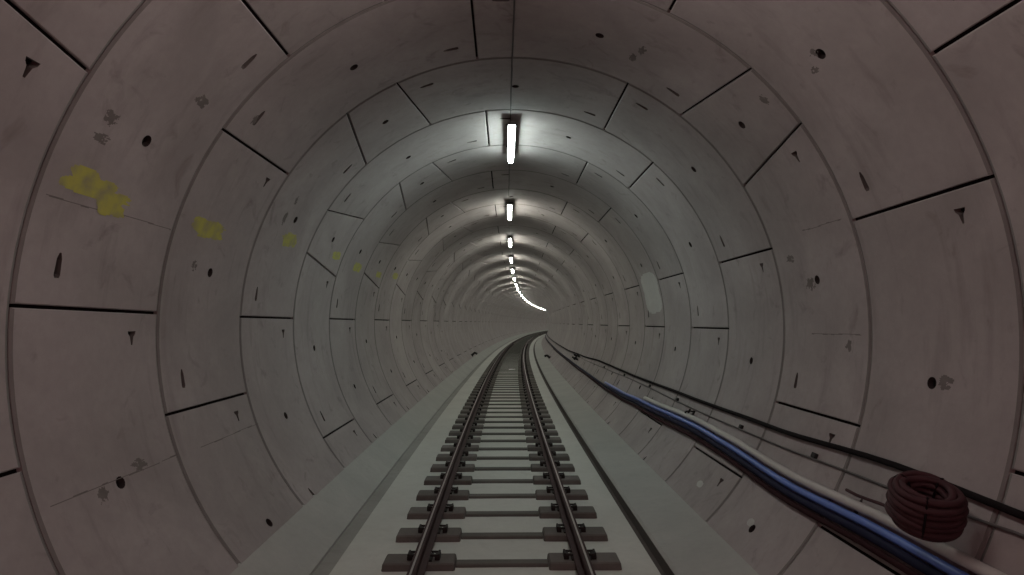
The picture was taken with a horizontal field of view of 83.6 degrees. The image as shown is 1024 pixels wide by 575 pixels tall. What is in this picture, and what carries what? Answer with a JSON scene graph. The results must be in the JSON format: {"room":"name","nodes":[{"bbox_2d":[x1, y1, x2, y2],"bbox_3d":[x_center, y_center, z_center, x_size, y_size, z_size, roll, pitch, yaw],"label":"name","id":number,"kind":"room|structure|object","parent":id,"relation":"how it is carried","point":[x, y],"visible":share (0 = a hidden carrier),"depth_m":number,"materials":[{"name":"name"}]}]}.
{"room":"underground passage","nodes":[
{"label":"underground passage","id":0,"kind":"room"},
{"bbox_2d":[0,0,548,574],"bbox_3d":[8.324,6.198,96.353,27.100,5.562,216.755,0,-4,-1],"label":"wall","id":1,"kind":"structure","parent":0,"point":[194,346],"depth_m":4.63,"materials":[{"name":"concrete"}]},
{"bbox_2d":[223,0,749,316],"bbox_3d":[9.902,3.505,96.419,29.244,1.535,216.450,0,-4,-1],"label":"ceiling","id":2,"kind":"structure","parent":0,"point":[423,87],"depth_m":6.92,"materials":[{"name":"concrete"}]},
{"bbox_2d":[506,202,512,219],"bbox_3d":[-0.061,-2.063,15.364,0.180,0.206,1.870,0,-4,0],"label":"lamp","id":3,"kind":"object","parent":2,"relation":"hanging from","point":[509,204],"visible":1,"depth_m":14.94,"materials":[{"name":"white plastic"}]},
{"bbox_2d":[508,205,511,219],"bbox_3d":[-0.061,-1.994,15.360,0.096,0.068,1.810,0,-3,0],"label":"diffuser","id":4,"kind":"object","parent":3,"relation":"attached to","point":[509,206],"depth_m":15.14,"materials":[{"name":"white plastic"}]},
{"bbox_2d":[508,236,512,246],"bbox_3d":[-0.069,-1.706,21.204,0.180,0.206,1.870,0,-4,0],"label":"lamp","id":5,"kind":"object","parent":2,"relation":"hanging from","point":[509,239],"visible":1,"depth_m":20.72,"materials":[{"name":"white plastic"}]},
{"bbox_2d":[506,122,516,162],"bbox_3d":[-0.013,-2.420,9.526,0.180,0.206,1.870,0,-4,-1],"label":"lamp","id":6,"kind":"object","parent":2,"relation":"hanging from","point":[510,146],"visible":1,"depth_m":9.24,"materials":[{"name":"white plastic"}]},
{"bbox_2d":[508,125,514,162],"bbox_3d":[-0.013,-2.351,9.522,0.096,0.068,1.810,0,-3,-1],"label":"diffuser","id":7,"kind":"object","parent":6,"relation":"attached to","point":[511,128],"depth_m":9.31,"materials":[{"name":"white plastic"}]},
{"bbox_2d":[508,0,537,306],"bbox_3d":[4.714,1.121,68.928,12.376,0.018,149.480,0,-4,-1],"label":"cable","id":8,"kind":"object","parent":2,"relation":"attached to","point":[513,0],"visible":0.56,"depth_m":7.03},
{"bbox_2d":[230,330,758,574],"bbox_3d":[10.118,8.155,95.433,29.048,0.579,215.052,0,-4,-1],"label":"floor","id":9,"kind":"structure","parent":0,"point":[350,527],"depth_m":7.20,"materials":[{"name":"concrete"}]},
{"bbox_2d":[381,549,621,571],"bbox_3d":[-0.097,2.640,5.568,2.287,0.149,0.285,0,-4,-1],"label":"sleeper","id":10,"kind":"object","parent":9,"relation":"on","point":[439,561],"visible":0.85,"depth_m":5.51,"materials":[{"name":"concrete"}]},
{"bbox_2d":[396,523,607,542],"bbox_3d":[-0.108,2.684,6.287,2.287,0.149,0.285,0,-4,-1],"label":"sleeper","id":11,"kind":"object","parent":9,"relation":"on","point":[445,534],"visible":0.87,"depth_m":6.22,"materials":[{"name":"concrete"}]},
{"bbox_2d":[407,503,596,518],"bbox_3d":[-0.119,2.728,7.005,2.287,0.149,0.285,0,-4,-1],"label":"sleeper","id":12,"kind":"object","parent":9,"relation":"on","point":[451,512],"visible":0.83,"depth_m":6.94,"materials":[{"name":"concrete"}]},
{"bbox_2d":[416,486,587,500],"bbox_3d":[-0.129,2.772,7.724,2.287,0.149,0.285,0,-4,-1],"label":"sleeper","id":13,"kind":"object","parent":9,"relation":"on","point":[455,494],"visible":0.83,"depth_m":7.66,"materials":[{"name":"concrete"}]},
{"bbox_2d":[424,472,580,484],"bbox_3d":[-0.139,2.816,8.443,2.287,0.149,0.285,0,-4,-1],"label":"sleeper","id":14,"kind":"object","parent":9,"relation":"on","point":[459,479],"visible":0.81,"depth_m":8.38,"materials":[{"name":"concrete"}]},
{"bbox_2d":[430,461,574,471],"bbox_3d":[-0.147,2.860,9.161,2.287,0.149,0.285,0,-4,-1],"label":"sleeper","id":15,"kind":"object","parent":9,"relation":"on","point":[463,467],"visible":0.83,"depth_m":9.10,"materials":[{"name":"concrete"}]},
{"bbox_2d":[436,451,569,460],"bbox_3d":[-0.156,2.904,9.880,2.287,0.149,0.285,0,-4,-1],"label":"sleeper","id":16,"kind":"object","parent":9,"relation":"on","point":[466,456],"visible":0.8,"depth_m":9.81,"materials":[{"name":"concrete"}]},
{"bbox_2d":[441,442,565,451],"bbox_3d":[-0.163,2.948,10.599,2.287,0.149,0.285,0,-4,-1],"label":"sleeper","id":17,"kind":"object","parent":9,"relation":"on","point":[468,447],"visible":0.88,"depth_m":10.54,"materials":[{"name":"concrete"}]},
{"bbox_2d":[445,435,561,442],"bbox_3d":[-0.170,2.992,11.317,2.287,0.149,0.285,0,-4,-1],"label":"sleeper","id":18,"kind":"object","parent":9,"relation":"on","point":[471,438],"visible":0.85,"depth_m":11.25,"materials":[{"name":"concrete"}]},
{"bbox_2d":[449,428,557,435],"bbox_3d":[-0.177,3.036,12.036,2.287,0.149,0.285,0,-4,0],"label":"sleeper","id":19,"kind":"object","parent":9,"relation":"on","point":[473,431],"visible":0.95,"depth_m":11.97,"materials":[{"name":"concrete"}]},
{"bbox_2d":[452,422,554,429],"bbox_3d":[-0.182,3.080,12.755,2.287,0.149,0.285,0,-4,0],"label":"sleeper","id":20,"kind":"object","parent":9,"relation":"on","point":[475,425],"visible":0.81,"depth_m":12.70,"materials":[{"name":"concrete"}]},
{"bbox_2d":[455,417,552,423],"bbox_3d":[-0.188,3.124,13.473,2.287,0.149,0.285,0,-4,0],"label":"sleeper","id":21,"kind":"object","parent":9,"relation":"on","point":[458,421],"visible":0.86,"depth_m":13.37,"materials":[{"name":"concrete"}]},
{"bbox_2d":[458,412,550,418],"bbox_3d":[-0.192,3.168,14.192,2.287,0.149,0.285,0,-4,0],"label":"sleeper","id":22,"kind":"object","parent":9,"relation":"on","point":[460,416],"visible":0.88,"depth_m":14.12,"materials":[{"name":"concrete"}]},
{"bbox_2d":[460,408,548,413],"bbox_3d":[-0.196,3.212,14.911,2.287,0.149,0.285,0,-4,0],"label":"sleeper","id":23,"kind":"object","parent":9,"relation":"on","point":[481,411],"visible":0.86,"depth_m":14.85,"materials":[{"name":"concrete"}]},
{"bbox_2d":[462,404,546,409],"bbox_3d":[-0.199,3.256,15.630,2.287,0.149,0.285,0,-4,0],"label":"sleeper","id":24,"kind":"object","parent":9,"relation":"on","point":[536,405],"visible":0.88,"depth_m":15.57,"materials":[{"name":"concrete"}]},
{"bbox_2d":[465,400,544,405],"bbox_3d":[-0.202,3.300,16.349,2.287,0.149,0.285,0,-4,0],"label":"sleeper","id":25,"kind":"object","parent":9,"relation":"on","point":[481,402],"visible":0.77,"depth_m":16.23,"materials":[{"name":"concrete"}]},
{"bbox_2d":[468,394,541,398],"bbox_3d":[-0.205,3.388,17.786,2.287,0.149,0.285,0,-4,0],"label":"sleeper","id":26,"kind":"object","parent":9,"relation":"on","point":[484,395],"visible":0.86,"depth_m":17.72,"materials":[{"name":"concrete"}]},
{"bbox_2d":[467,397,543,401],"bbox_3d":[-0.204,3.344,17.067,2.287,0.149,0.285,0,-4,0],"label":"sleeper","id":27,"kind":"object","parent":9,"relation":"on","point":[483,398],"visible":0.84,"depth_m":17.00,"materials":[{"name":"concrete"}]},
{"bbox_2d":[470,391,540,395],"bbox_3d":[-0.206,3.432,18.505,2.287,0.149,0.285,0,-4,0],"label":"sleeper","id":28,"kind":"object","parent":9,"relation":"on","point":[486,393],"visible":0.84,"depth_m":18.43,"materials":[{"name":"concrete"}]},
{"bbox_2d":[472,389,539,392],"bbox_3d":[-0.206,3.476,19.224,2.287,0.149,0.285,0,-4,0],"label":"sleeper","id":29,"kind":"object","parent":9,"relation":"on","point":[487,390],"visible":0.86,"depth_m":19.16,"materials":[{"name":"concrete"}]},
{"bbox_2d":[473,386,538,390],"bbox_3d":[-0.206,3.519,19.943,2.287,0.149,0.285,0,-4,0],"label":"sleeper","id":30,"kind":"object","parent":9,"relation":"on","point":[488,388],"visible":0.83,"depth_m":19.86,"materials":[{"name":"concrete"}]},
{"bbox_2d":[474,384,537,387],"bbox_3d":[-0.204,3.563,20.661,2.287,0.149,0.285,0,-4,0],"label":"sleeper","id":31,"kind":"object","parent":9,"relation":"on","point":[481,384],"visible":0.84,"depth_m":20.54,"materials":[{"name":"concrete"}]},
{"bbox_2d":[476,382,536,385],"bbox_3d":[-0.203,3.607,21.380,2.287,0.149,0.285,0,-4,0],"label":"sleeper","id":32,"kind":"object","parent":9,"relation":"on","point":[490,383],"visible":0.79,"depth_m":21.31,"materials":[{"name":"concrete"}]},
{"bbox_2d":[478,378,535,381],"bbox_3d":[-0.197,3.695,22.818,2.287,0.149,0.285,0,-4,0],"label":"sleeper","id":33,"kind":"object","parent":9,"relation":"on","point":[484,378],"visible":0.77,"depth_m":22.70,"materials":[{"name":"concrete"}]},
{"bbox_2d":[477,380,536,383],"bbox_3d":[-0.200,3.651,22.099,2.287,0.149,0.285,0,-4,0],"label":"sleeper","id":34,"kind":"object","parent":9,"relation":"on","point":[483,380],"visible":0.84,"depth_m":22.03,"materials":[{"name":"concrete"}]},
{"bbox_2d":[479,377,534,379],"bbox_3d":[-0.194,3.739,23.537,2.287,0.149,0.285,0,-4,0],"label":"sleeper","id":35,"kind":"object","parent":9,"relation":"on","point":[485,377],"visible":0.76,"depth_m":23.43,"materials":[{"name":"concrete"}]},
{"bbox_2d":[480,375,534,377],"bbox_3d":[-0.190,3.783,24.256,2.287,0.149,0.285,0,-4,0],"label":"sleeper","id":36,"kind":"object","parent":9,"relation":"on","point":[486,375],"visible":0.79,"depth_m":24.20,"materials":[{"name":"concrete"}]},
{"bbox_2d":[482,372,532,374],"bbox_3d":[-0.179,3.871,25.694,2.287,0.149,0.285,0,-4,0],"label":"sleeper","id":37,"kind":"object","parent":9,"relation":"on","point":[494,373],"visible":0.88,"depth_m":25.64,"materials":[{"name":"concrete"}]},
{"bbox_2d":[482,373,533,376],"bbox_3d":[-0.185,3.827,24.975,2.287,0.149,0.285,0,-4,0],"label":"sleeper","id":38,"kind":"object","parent":9,"relation":"on","point":[528,373],"visible":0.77,"depth_m":24.90,"materials":[{"name":"concrete"}]},
{"bbox_2d":[485,368,531,370],"bbox_3d":[-0.159,4.003,27.851,2.287,0.149,0.285,0,-4,1],"label":"sleeper","id":39,"kind":"object","parent":9,"relation":"on","point":[490,368],"visible":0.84,"depth_m":27.79,"materials":[{"name":"concrete"}]},
{"bbox_2d":[484,369,532,371],"bbox_3d":[-0.167,3.959,27.132,2.287,0.149,0.285,0,-4,1],"label":"sleeper","id":40,"kind":"object","parent":9,"relation":"on","point":[489,369],"visible":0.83,"depth_m":27.15,"materials":[{"name":"concrete"}]},
{"bbox_2d":[484,371,532,373],"bbox_3d":[-0.173,3.915,26.413,2.287,0.149,0.285,0,-4,1],"label":"sleeper","id":41,"kind":"object","parent":9,"relation":"on","point":[488,371],"visible":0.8,"depth_m":26.34,"materials":[{"name":"concrete"}]},
{"bbox_2d":[487,366,530,368],"bbox_3d":[-0.143,4.091,29.289,2.287,0.149,0.285,0,-4,1],"label":"sleeper","id":42,"kind":"object","parent":9,"relation":"on","point":[491,366],"visible":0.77,"depth_m":29.22,"materials":[{"name":"concrete"}]},
{"bbox_2d":[486,367,531,369],"bbox_3d":[-0.151,4.047,28.570,2.287,0.149,0.285,0,-4,1],"label":"sleeper","id":43,"kind":"object","parent":9,"relation":"on","point":[495,367],"visible":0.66,"depth_m":28.50,"materials":[{"name":"concrete"}]},
{"bbox_2d":[488,365,530,367],"bbox_3d":[-0.134,4.135,30.008,2.287,0.149,0.285,0,-4,1],"label":"sleeper","id":44,"kind":"object","parent":9,"relation":"on","point":[492,365],"visible":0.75,"depth_m":29.94,"materials":[{"name":"concrete"}]},
{"bbox_2d":[491,361,529,363],"bbox_3d":[-0.090,4.311,32.884,2.287,0.149,0.285,0,-4,1],"label":"sleeper","id":45,"kind":"object","parent":9,"relation":"on","point":[498,361],"visible":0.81,"depth_m":32.82,"materials":[{"name":"concrete"}]},
{"bbox_3d":[-0.046,2.465,2.694,2.287,0.149,0.285,0,-4,-1],"label":"sleeper","id":46,"kind":"object","parent":9,"relation":"on","visible":0},
{"bbox_2d":[406,331,545,574],"bbox_3d":[9.521,8.065,96.025,25.139,0.155,216.210,0,-4,-1],"label":"rail","id":47,"kind":"object","parent":46,"relation":"on","point":[421,557],"visible":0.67,"depth_m":7.11,"materials":[{"name":"brown metal"}]},
{"bbox_2d":[522,332,595,574],"bbox_3d":[11.035,8.056,95.889,25.095,0.155,215.824,0,-4,-1],"label":"rail","id":48,"kind":"object","parent":46,"relation":"on","point":[582,561],"visible":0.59,"depth_m":6.96,"materials":[{"name":"brown metal"}]},
{"bbox_2d":[533,0,1023,574],"bbox_3d":[12.117,5.875,95.933,27.681,6.257,215.566,0,-4,-1],"label":"wall","id":49,"kind":"structure","parent":0,"point":[827,244],"depth_m":5.03,"materials":[{"name":"concrete"}]},
{"bbox_2d":[572,354,579,359],"bbox_3d":[2.564,2.803,23.061,0.320,0.267,0.097,0,-4,-1],"label":"hanger","id":50,"kind":"object","parent":49,"relation":"attached to","point":[575,355],"visible":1,"depth_m":23.03,"materials":[{"name":"metal"}]},
{"bbox_2d":[545,337,920,574],"bbox_3d":[9.096,6.381,76.688,16.328,0.161,175.337,0,-4,-1],"label":"cable","id":51,"kind":"object","parent":49,"relation":"attached to","point":[847,534],"visible":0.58,"depth_m":5.24,"materials":[{"name":"black rubber"}]},
{"bbox_2d":[545,333,944,574],"bbox_3d":[9.122,6.317,76.691,16.341,0.187,175.334,0,-4,-1],"label":"cable","id":52,"kind":"object","parent":49,"relation":"attached to","point":[916,563],"visible":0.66,"depth_m":5.05,"materials":[{"name":"black rubber"}]},
{"bbox_2d":[604,381,969,574],"bbox_3d":[2.783,1.701,2.258,0.157,0.186,26.513,0,-4,-1],"label":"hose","id":53,"kind":"object","parent":52,"relation":"on","point":[933,560],"visible":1,"depth_m":4.75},
{"bbox_2d":[547,335,1023,519],"bbox_3d":[9.321,5.913,76.707,16.206,0.307,175.300,0,-4,-1],"label":"power cable","id":54,"kind":"object","parent":49,"relation":"attached to","point":[972,495],"visible":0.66,"depth_m":5.00,"materials":[{"name":"black rubber"}]},
{"bbox_2d":[547,336,1023,537],"bbox_3d":[9.294,6.006,76.700,16.208,0.219,175.300,0,-4,-1],"label":"cable","id":55,"kind":"object","parent":49,"relation":"attached to","point":[788,449],"visible":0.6,"depth_m":5.25,"materials":[{"name":"black rubber"}]},
{"bbox_2d":[810,452,817,458],"bbox_3d":[2.856,1.586,5.411,0.046,0.054,0.070,0,-4,-1],"label":"clip","id":56,"kind":"object","parent":49,"relation":"attached to","point":[814,455],"visible":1,"depth_m":5.38,"materials":[{"name":"metal"}]},
{"bbox_2d":[643,396,1006,574],"bbox_3d":[2.868,1.470,0.176,0.154,0.147,22.325,0,-4,-1],"label":"conduit pipe","id":57,"kind":"object","parent":49,"relation":"attached to","point":[964,560],"visible":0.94,"depth_m":4.64,"materials":[{"name":"grey plastic"}]},
{"bbox_2d":[845,470,968,542],"bbox_3d":[2.731,1.417,4.009,0.427,0.406,1.265,-1,-4,17],"label":"coil","id":58,"kind":"object","parent":57,"relation":"on","point":[925,506],"visible":1,"depth_m":3.52,"materials":[{"name":"rubber"}]}
]}

